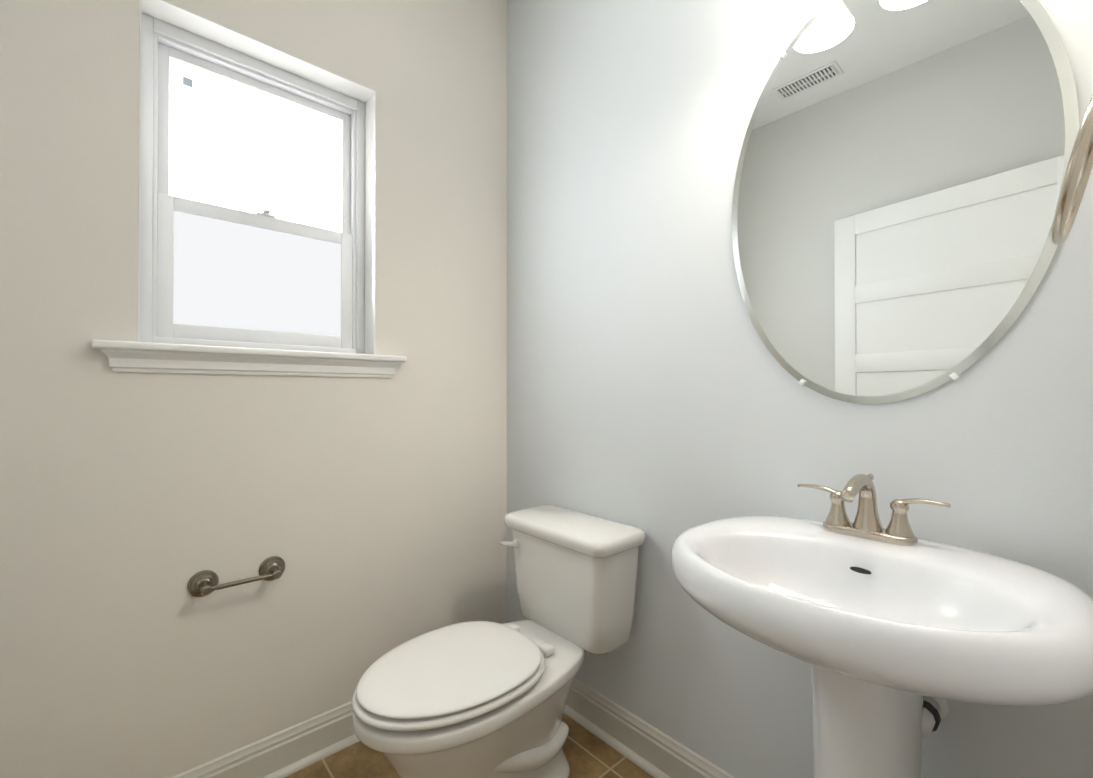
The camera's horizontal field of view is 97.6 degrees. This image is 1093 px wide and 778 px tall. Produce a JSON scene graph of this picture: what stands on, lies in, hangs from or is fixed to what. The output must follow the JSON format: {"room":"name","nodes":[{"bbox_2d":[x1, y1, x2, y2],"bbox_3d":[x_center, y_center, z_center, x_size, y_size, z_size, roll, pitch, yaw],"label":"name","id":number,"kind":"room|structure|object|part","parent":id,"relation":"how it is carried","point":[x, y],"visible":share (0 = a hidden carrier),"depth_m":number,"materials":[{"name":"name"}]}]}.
{"room":"bathroom","nodes":[
{"label":"bathroom","id":0,"kind":"room"},
{"bbox_2d":[0,0,506,777],"bbox_3d":[-0.880,-0.268,1.387,1.800,2.740,0.150,0,-1,-42],"label":"wall","id":1,"kind":"structure","parent":0,"point":[370,512],"depth_m":1.29,"materials":[{"name":"beige paint"}]},
{"bbox_2d":[187,556,284,596],"bbox_3d":[-0.821,0.512,1.287,0.229,0.068,0.068,0,-1,-42],"label":"paper holder","id":2,"kind":"object","parent":1,"relation":"attached to","point":[203,583],"visible":1,"depth_m":1.26,"materials":[{"name":"grey metal"}]},
{"bbox_3d":[-0.761,0.512,1.341,0.068,0.068,0.068,0,-1,-42],"label":"post","id":3,"kind":"part","parent":2,"relation":"part of","materials":[{"name":"grey metal"}]},
{"bbox_2d":[91,339,406,362],"bbox_3d":[-0.795,-0.102,1.394,0.769,0.020,0.129,0,-1,-42],"label":"window sill","id":4,"kind":"structure","parent":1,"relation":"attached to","point":[126,345],"depth_m":1.27,"materials":[{"name":"white paint"}]},
{"bbox_2d":[101,349,400,377],"bbox_3d":[-0.770,-0.066,1.366,0.737,0.052,0.027,0,-1,-42],"label":"apron","id":5,"kind":"object","parent":1,"relation":"attached to","point":[153,361],"visible":0.93,"depth_m":1.30,"materials":[{"name":"white paint"}]},
{"bbox_2d":[140,13,364,353],"bbox_3d":[-0.860,-0.548,1.462,0.594,0.872,0.060,0,-1,-42],"label":"window","id":6,"kind":"structure","parent":1,"relation":"in","point":[236,146],"depth_m":1.43,"materials":[{"name":"white glass"}]},
{"bbox_2d":[183,76,192,87],"bbox_3d":[-1.010,-0.864,1.347,0.022,0.024,0.002,0,-1,-42],"label":"window sticker","id":7,"kind":"object","parent":6,"relation":"attached to","point":[188,82],"visible":1,"depth_m":1.35,"materials":[{"name":"grey"}]},
{"bbox_3d":[-0.852,-0.339,1.451,0.515,0.403,0.028,0,-1,-42],"label":"window sash","id":8,"kind":"part","parent":6,"relation":"part of","materials":[{"name":"white glass"}]},
{"bbox_3d":[-0.870,-0.717,1.474,0.515,0.445,0.022,0,-1,-42],"label":"window sash","id":9,"kind":"part","parent":6,"relation":"part of","materials":[{"name":"white glass"}]},
{"bbox_2d":[138,0,375,354],"bbox_3d":[-0.811,-0.548,1.408,0.594,0.872,0.084,0,-1,-42],"label":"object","id":10,"kind":"object","parent":1,"relation":"attached to","point":[182,18],"visible":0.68,"depth_m":1.47,"materials":[{"name":"white paint"}]},
{"bbox_2d":[171,701,359,777],"bbox_3d":[-0.819,1.044,1.310,1.800,0.116,0.032,0,-1,-42],"label":"baseboard","id":11,"kind":"structure","parent":1,"relation":"attached to","point":[268,755],"depth_m":1.38,"materials":[{"name":"grey paint"}]},
{"bbox_2d":[285,713,653,777],"bbox_3d":[-0.275,1.147,0.704,2.100,0.100,1.960,0,-1,-42],"label":"floor","id":12,"kind":"structure","parent":0,"point":[588,753],"depth_m":1.41,"materials":[{"name":"tile"}]},
{"bbox_2d":[352,505,645,777],"bbox_3d":[-0.128,0.755,1.302,0.775,0.694,0.446,0,-1,-42],"label":"toilet","id":13,"kind":"object","parent":12,"relation":"on","point":[478,699],"visible":1,"depth_m":1.24,"materials":[{"name":"white ceramic"}]},
{"bbox_3d":[-0.239,0.711,1.204,0.482,0.020,0.378,0,-1,-42],"label":"seat","id":14,"kind":"part","parent":13,"relation":"part of","materials":[{"name":"white plastic"}]},
{"bbox_3d":[-0.240,0.691,1.203,0.461,0.017,0.366,0,-1,-42],"label":"seat lid","id":15,"kind":"part","parent":13,"relation":"part of","materials":[{"name":"white plastic"}]},
{"bbox_3d":[-0.128,0.503,1.554,0.022,0.020,0.060,0,-1,-42],"label":"lever handle","id":16,"kind":"part","parent":13,"relation":"part of","materials":[{"name":"white plastic"}]},
{"bbox_3d":[-0.103,0.498,1.540,0.016,0.030,0.030,0,-1,-42],"label":"lever","id":17,"kind":"part","parent":13,"relation":"part of","materials":[{"name":"white plastic"}]},
{"bbox_3d":[0.074,0.431,1.486,0.222,0.044,0.446,0,-1,-42],"label":"tank lid","id":18,"kind":"part","parent":13,"relation":"part of","materials":[{"name":"white ceramic"}]},
{"bbox_3d":[0.078,0.596,1.489,0.191,0.290,0.408,0,-1,-42],"label":"tank","id":19,"kind":"part","parent":13,"relation":"part of","materials":[{"name":"white ceramic"}]},
{"bbox_2d":[671,474,1092,777],"bbox_3d":[0.505,0.629,0.804,0.505,0.939,0.587,0,-1,-42],"label":"sink","id":20,"kind":"object","parent":12,"relation":"on","point":[896,633],"visible":1,"depth_m":0.77,"materials":[{"name":"white ceramic"}]},
{"bbox_2d":[797,474,950,545],"bbox_3d":[0.588,0.223,0.897,0.155,0.127,0.250,0,-1,-42],"label":"faucet","id":21,"kind":"object","parent":20,"relation":"on","point":[867,529],"depth_m":0.91,"materials":[{"name":"silver metal"}]},
{"bbox_2d":[507,0,1092,777],"bbox_3d":[0.446,-0.268,1.363,0.160,2.740,1.960,0,-1,-42],"label":"wall","id":22,"kind":"structure","parent":0,"point":[659,396],"depth_m":1.12,"materials":[{"name":"white paint"}]},
{"bbox_2d":[566,678,734,777],"bbox_3d":[0.394,1.044,1.296,0.015,0.116,1.645,0,-1,-42],"label":"baseboard","id":23,"kind":"structure","parent":22,"relation":"attached to","point":[662,752],"depth_m":1.42,"materials":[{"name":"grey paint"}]},
{"bbox_2d":[564,705,670,777],"bbox_3d":[0.387,1.093,1.278,0.017,0.017,1.628,0,-1,-42],"label":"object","id":24,"kind":"structure","parent":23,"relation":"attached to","point":[630,755],"depth_m":1.47,"materials":[{"name":"grey paint"}]},
{"bbox_3d":[0.671,-0.420,1.001,0.009,0.904,0.594,0,-1,-42],"label":"oval mirror","id":25,"kind":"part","parent":22,"relation":"part of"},
{"bbox_3d":[0.330,-0.278,0.041,1.800,2.740,0.150,0,-1,-42],"label":"wall","id":26,"kind":"structure","parent":0,"visible":0},
{"bbox_2d":[1051,95,1092,244],"bbox_3d":[0.651,-0.266,0.524,0.162,0.183,0.136,0,-1,-42],"label":"towel ring","id":27,"kind":"object","parent":26,"relation":"attached to","point":[1077,175],"visible":1,"depth_m":0.53,"materials":[{"name":"silver metal"}]}
]}

